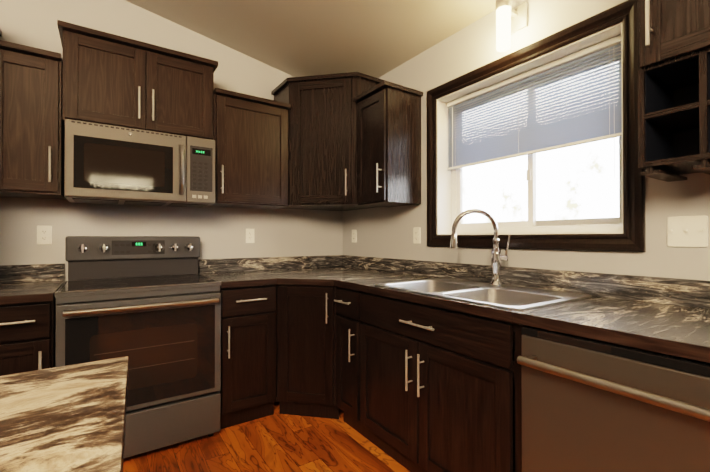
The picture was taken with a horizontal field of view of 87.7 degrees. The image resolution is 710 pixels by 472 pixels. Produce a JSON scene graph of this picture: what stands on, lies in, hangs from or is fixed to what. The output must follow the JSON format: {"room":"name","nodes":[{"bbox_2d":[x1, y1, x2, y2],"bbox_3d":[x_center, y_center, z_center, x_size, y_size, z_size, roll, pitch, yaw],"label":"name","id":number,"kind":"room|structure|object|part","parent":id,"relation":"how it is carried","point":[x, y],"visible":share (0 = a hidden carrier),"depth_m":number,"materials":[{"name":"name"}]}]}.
{"room":"kitchen","nodes":[
{"label":"kitchen","id":0,"kind":"room"},
{"bbox_2d":[0,0,342,280],"bbox_3d":[-2.323,-0.523,2.076,5.620,3.420,0.210,0,0,-34],"label":"wall","id":1,"kind":"structure","parent":0,"point":[220,232],"depth_m":2.57,"materials":[{"name":"grey paint"}]},
{"bbox_2d":[0,40,65,199],"bbox_3d":[-1.825,-0.613,2.065,0.306,0.770,0.363,0,0,-34],"label":"upper cabinet","id":2,"kind":"object","parent":1,"relation":"attached to","point":[32,144],"visible":0.94,"depth_m":1.97,"materials":[{"name":"brown wood"}]},
{"bbox_2d":[37,225,51,244],"bbox_3d":[-1.883,-0.006,2.239,0.070,0.115,0.008,0,0,-34],"label":"electrical outlet","id":3,"kind":"object","parent":1,"relation":"attached to","point":[44,235],"visible":1,"depth_m":2.24,"materials":[{"name":"white plastic"}]},
{"bbox_2d":[57,20,217,139],"bbox_3d":[-1.362,-0.909,2.382,0.846,0.532,0.363,0,0,-34],"label":"upper cabinet","id":4,"kind":"object","parent":1,"relation":"attached to","point":[112,79],"visible":1,"depth_m":2.23,"materials":[{"name":"brown wood"}]},
{"bbox_3d":[-1.451,-0.896,2.162,0.388,0.480,0.019,0,0,-34],"label":"door","id":5,"kind":"part","parent":4,"relation":"part of","materials":[{"name":"brown wood"}]},
{"bbox_2d":[64,119,214,207],"bbox_3d":[-1.323,-0.415,2.324,0.774,0.422,0.464,0,0,-34],"label":"microwave","id":6,"kind":"object","parent":4,"relation":"attached to","point":[108,164],"visible":1,"depth_m":2.15,"materials":[{"name":"grey metal"}]},
{"bbox_3d":[-1.060,-0.408,2.259,0.028,0.312,0.061,0,0,-34],"label":"handle","id":7,"kind":"part","parent":6,"relation":"part of","materials":[{"name":"silver metal"}]},
{"bbox_3d":[-0.984,-0.417,2.357,0.171,0.410,0.030,0,0,-34],"label":"panel","id":8,"kind":"part","parent":6,"relation":"part of","materials":[{"name":"grey metal"}]},
{"bbox_3d":[-1.125,-0.895,2.384,0.388,0.480,0.019,0,0,-34],"label":"door","id":9,"kind":"part","parent":4,"relation":"part of","materials":[{"name":"brown wood"}]},
{"bbox_2d":[246,229,253,242],"bbox_3d":[-0.838,-0.002,2.951,0.070,0.115,0.008,0,0,-34],"label":"electrical outlet","id":10,"kind":"object","parent":1,"relation":"attached to","point":[249,235],"visible":1,"depth_m":2.95,"materials":[{"name":"white plastic"}]},
{"bbox_2d":[210,88,290,208],"bbox_3d":[-0.801,-0.609,2.762,0.544,0.770,0.363,0,0,-34],"label":"upper cabinet","id":11,"kind":"object","parent":1,"relation":"attached to","point":[250,135],"visible":0.88,"depth_m":2.64,"materials":[{"name":"brown wood"}]},
{"bbox_2d":[271,72,383,210],"bbox_3d":[-0.207,-0.715,2.964,0.699,0.965,0.699,0,0,-34],"label":"upper cabinet","id":12,"kind":"object","parent":1,"relation":"attached to","point":[322,143],"visible":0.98,"depth_m":2.76,"materials":[{"name":"brown wood"}]},
{"bbox_3d":[-0.246,-0.702,2.758,0.330,0.913,0.330,0,0,-34],"label":"door","id":13,"kind":"part","parent":12,"relation":"part of","materials":[{"name":"brown wood"}]},
{"bbox_2d":[123,401,409,471],"bbox_3d":[-0.462,1.230,-0.667,5.620,0.120,6.820,0,0,-34],"label":"floor","id":14,"kind":"structure","parent":0,"point":[276,441],"depth_m":2.04,"materials":[{"name":"brown wood"}]},
{"bbox_2d":[0,298,55,375],"bbox_3d":[-1.743,0.750,1.927,0.310,0.872,0.669,0,0,-34],"label":"base cabinet","id":15,"kind":"object","parent":14,"relation":"on","point":[27,336],"visible":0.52,"depth_m":1.72,"materials":[{"name":"brown wood"}]},
{"bbox_3d":[-1.583,0.404,1.694,0.286,0.158,0.019,0,0,-34],"label":"drawer","id":16,"kind":"part","parent":15,"relation":"part of","materials":[{"name":"brown wood"}]},
{"bbox_3d":[-1.583,0.782,1.692,0.286,0.570,0.019,0,0,-34],"label":"door","id":17,"kind":"part","parent":15,"relation":"part of","materials":[{"name":"brown wood"}]},
{"bbox_2d":[54,236,220,458],"bbox_3d":[-1.260,0.594,2.189,0.766,1.187,0.736,0,0,-34],"label":"range","id":18,"kind":"object","parent":14,"relation":"on","point":[149,307],"visible":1,"depth_m":2.02,"materials":[{"name":"grey metal"}]},
{"bbox_3d":[-1.440,0.078,2.457,0.762,0.152,0.090,0,0,-34],"label":"backguard panel","id":19,"kind":"part","parent":18,"relation":"part of","materials":[{"name":"grey metal"}]},
{"bbox_2d":[54,274,220,292],"bbox_3d":[-1.262,0.271,2.195,0.766,0.005,0.569,0,0,-34],"label":"cooktop","id":20,"kind":"object","parent":18,"relation":"in","point":[120,283],"depth_m":2.13,"materials":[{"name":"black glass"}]},
{"bbox_3d":[-1.105,0.615,1.962,0.754,0.569,0.042,0,0,-34],"label":"door","id":21,"kind":"part","parent":18,"relation":"part of","materials":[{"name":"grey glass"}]},
{"bbox_3d":[-1.092,0.648,1.942,0.682,0.504,0.004,0,0,-34],"label":"door glass","id":22,"kind":"part","parent":18,"relation":"part of","materials":[{"name":"black glass"}]},
{"bbox_3d":[-1.073,0.361,1.916,0.692,0.026,0.072,0,0,-34],"label":"handle","id":23,"kind":"part","parent":18,"relation":"part of","materials":[{"name":"silver metal"}]},
{"bbox_3d":[-1.106,1.028,1.961,0.754,0.220,0.038,0,0,-34],"label":"drawer","id":24,"kind":"part","parent":18,"relation":"part of","materials":[{"name":"grey metal"}]},
{"bbox_2d":[220,284,275,428],"bbox_3d":[-0.822,0.754,2.554,0.364,0.872,0.669,0,0,-34],"label":"base cabinet","id":25,"kind":"object","parent":14,"relation":"on","point":[248,355],"visible":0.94,"depth_m":2.31,"materials":[{"name":"brown wood"}]},
{"bbox_3d":[-0.662,0.408,2.321,0.340,0.158,0.019,0,0,-34],"label":"drawer","id":26,"kind":"part","parent":25,"relation":"part of","materials":[{"name":"brown wood"}]},
{"bbox_3d":[-0.662,0.786,2.319,0.340,0.570,0.019,0,0,-34],"label":"door","id":27,"kind":"part","parent":25,"relation":"part of","materials":[{"name":"brown wood"}]},
{"bbox_2d":[276,284,338,418],"bbox_3d":[-0.232,0.756,2.816,0.897,0.872,0.901,0,0,-34],"label":"base cabinet","id":28,"kind":"object","parent":14,"relation":"on","point":[306,350],"visible":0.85,"depth_m":2.39,"materials":[{"name":"brown wood"}]},
{"bbox_2d":[0,255,709,362],"bbox_3d":[-0.157,0.237,1.416,2.353,0.143,3.308,0,0,-34],"label":"countertop","id":29,"kind":"structure","parent":28,"relation":"on","point":[668,316],"depth_m":1.67,"materials":[{"name":"stone"}]},
{"bbox_2d":[450,209,510,285],"bbox_3d":[0.667,0.058,1.977,0.232,0.412,0.233,0,0,-34],"label":"faucet","id":30,"kind":"object","parent":29,"relation":"on","point":[497,258],"visible":1,"depth_m":1.98,"materials":[{"name":"silver metal"}]},
{"bbox_2d":[374,278,591,348],"bbox_3d":[0.579,0.356,1.838,0.580,0.184,0.872,0,0,-34],"label":"sink","id":31,"kind":"object","parent":29,"relation":"in","point":[517,298],"visible":0.42,"depth_m":1.81,"materials":[{"name":"silver metal"}]},
{"bbox_2d":[334,287,367,438],"bbox_3d":[0.189,0.753,2.399,0.669,0.872,0.264,0,0,-34],"label":"base cabinet","id":32,"kind":"object","parent":14,"relation":"on","point":[348,321],"visible":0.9,"depth_m":2.22,"materials":[{"name":"brown wood"}]},
{"bbox_3d":[-0.046,0.407,2.241,0.019,0.158,0.240,0,0,-34],"label":"drawer","id":33,"kind":"part","parent":32,"relation":"part of","materials":[{"name":"brown wood"}]},
{"bbox_3d":[-0.046,0.785,2.239,0.019,0.570,0.240,0,0,-34],"label":"door","id":34,"kind":"part","parent":32,"relation":"part of","materials":[{"name":"brown wood"}]},
{"bbox_2d":[360,292,525,471],"bbox_3d":[0.547,0.750,1.874,0.669,0.872,1.000,0,0,-34],"label":"base cabinet","id":35,"kind":"object","parent":14,"relation":"on","point":[440,390],"visible":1,"depth_m":1.62,"materials":[{"name":"brown wood"}]},
{"bbox_3d":[0.167,0.783,1.926,0.019,0.570,0.463,0,0,-34],"label":"door","id":36,"kind":"part","parent":35,"relation":"part of","materials":[{"name":"brown wood"}]},
{"bbox_3d":[0.302,0.404,1.730,0.019,0.158,0.943,0,0,-34],"label":"drawer","id":37,"kind":"part","parent":35,"relation":"part of","materials":[{"name":"brown wood"}]},
{"bbox_3d":[0.435,0.781,1.531,0.019,0.570,0.468,0,0,-34],"label":"door","id":38,"kind":"part","parent":35,"relation":"part of","materials":[{"name":"brown wood"}]},
{"bbox_2d":[517,326,709,471],"bbox_3d":[0.971,0.748,1.183,0.692,0.868,0.596,0,0,-34],"label":"dishwasher","id":39,"kind":"object","parent":14,"relation":"on","point":[590,405],"visible":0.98,"depth_m":1.05,"materials":[{"name":"grey metal"}]},
{"bbox_3d":[0.713,0.409,1.009,0.066,0.026,0.544,0,0,-34],"label":"handle","id":40,"kind":"part","parent":39,"relation":"part of","materials":[{"name":"silver metal"}]},
{"bbox_3d":[-1.747,0.736,-0.444,3.315,0.872,0.730,0,0,-34],"label":"base cabinet","id":41,"kind":"object","parent":14,"relation":"on","visible":0},
{"bbox_2d":[0,356,127,471],"bbox_3d":[-1.650,0.276,-0.511,3.395,0.038,0.905,0,0,-34],"label":"countertop","id":42,"kind":"structure","parent":41,"relation":"on","point":[69,418],"depth_m":0.53,"materials":[{"name":"stone"}]},
{"bbox_2d":[126,0,495,77],"bbox_3d":[-0.462,-1.812,-0.648,5.620,1.075,6.820,0,0,-34],"label":"ceiling","id":43,"kind":"structure","parent":0,"point":[373,38],"depth_m":2.50,"materials":[{"name":"grey paint"}]},
{"bbox_2d":[343,0,709,280],"bbox_3d":[1.833,-0.076,0.777,0.210,2.510,6.610,0,0,-34],"label":"wall","id":44,"kind":"structure","parent":0,"point":[384,232],"depth_m":1.99,"materials":[{"name":"grey paint"}]},
{"bbox_2d":[352,230,356,242],"bbox_3d":[-0.009,0.001,3.287,0.008,0.115,0.070,0,0,-34],"label":"electrical outlet","id":45,"kind":"object","parent":44,"relation":"attached to","point":[354,236],"visible":1,"depth_m":3.28,"materials":[{"name":"white plastic"}]},
{"bbox_2d":[0,255,709,309],"bbox_3d":[-0.157,0.217,1.416,2.353,0.104,3.308,0,0,-34],"label":"backsplash","id":46,"kind":"structure","parent":44,"relation":"attached to","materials":[{"name":"stone"}]},
{"bbox_2d":[353,80,422,206],"bbox_3d":[0.224,-0.615,2.629,0.363,0.781,0.367,0,0,-34],"label":"upper cabinet","id":47,"kind":"object","parent":44,"relation":"attached to","point":[388,143],"visible":1,"depth_m":2.52,"materials":[{"name":"brown wood"}]},
{"bbox_3d":[0.109,-0.602,2.563,0.019,0.729,0.323,0,0,-34],"label":"door","id":48,"kind":"part","parent":47,"relation":"part of","materials":[{"name":"brown wood"}]},
{"bbox_2d":[413,227,420,243],"bbox_3d":[0.439,-0.004,2.628,0.008,0.115,0.070,0,0,-34],"label":"electrical outlet","id":49,"kind":"object","parent":44,"relation":"attached to","point":[416,235],"visible":1,"depth_m":2.62,"materials":[{"name":"white plastic"}]},
{"bbox_2d":[496,0,527,51],"bbox_3d":[0.810,-1.111,1.949,0.166,0.275,0.116,0,0,-34],"label":"lamp","id":50,"kind":"object","parent":44,"relation":"attached to","point":[509,20],"visible":1,"depth_m":1.91,"materials":[{"name":"silver metal"}]},
{"bbox_3d":[0.774,-1.076,1.924,0.071,0.204,0.071,0,0,-34],"label":"glass","id":51,"kind":"part","parent":50,"relation":"part of","materials":[{"name":"white glass"}]},
{"bbox_3d":[0.840,-1.169,1.970,0.094,0.126,0.116,0,0,-34],"label":"plate","id":52,"kind":"part","parent":50,"relation":"part of","materials":[{"name":"silver metal"}]},
{"bbox_2d":[427,0,645,251],"bbox_3d":[0.923,-0.463,2.080,0.219,1.062,1.227,0,0,-34],"label":"window unit","id":53,"kind":"structure","parent":44,"relation":"in","point":[568,225],"depth_m":1.92,"materials":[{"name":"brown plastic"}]},
{"bbox_2d":[447,35,621,224],"bbox_3d":[0.929,-0.485,2.085,0.032,0.844,1.045,0,0,-34],"label":"window blinds","id":54,"kind":"object","parent":53,"relation":"attached to","point":[599,120],"visible":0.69,"depth_m":1.98,"materials":[{"name":"white plastic"}]},
{"bbox_2d":[637,0,709,181],"bbox_3d":[1.279,-0.711,1.079,0.363,0.992,0.680,0,0,-34],"label":"upper cabinet","id":55,"kind":"object","parent":44,"relation":"attached to","point":[673,40],"visible":1,"depth_m":1.25,"materials":[{"name":"brown wood"}]},
{"bbox_3d":[1.074,-0.874,1.147,0.019,0.586,0.315,0,0,-34],"label":"door","id":56,"kind":"part","parent":55,"relation":"part of","materials":[{"name":"brown wood"}]},
{"bbox_2d":[667,215,707,246],"bbox_3d":[1.264,-0.017,1.410,0.016,0.118,0.118,0,0,-34],"label":"light switch","id":57,"kind":"object","parent":44,"relation":"attached to","point":[687,231],"visible":1,"depth_m":1.41,"materials":[{"name":"white plastic"}]},
{"label":"outside","id":58,"kind":"structure","parent":0,"visible":0},
{"bbox_2d":[463,62,618,222],"bbox_3d":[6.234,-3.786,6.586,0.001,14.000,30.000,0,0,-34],"label":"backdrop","id":59,"kind":"structure","parent":58,"point":[552,165],"depth_m":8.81,"materials":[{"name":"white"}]}
]}

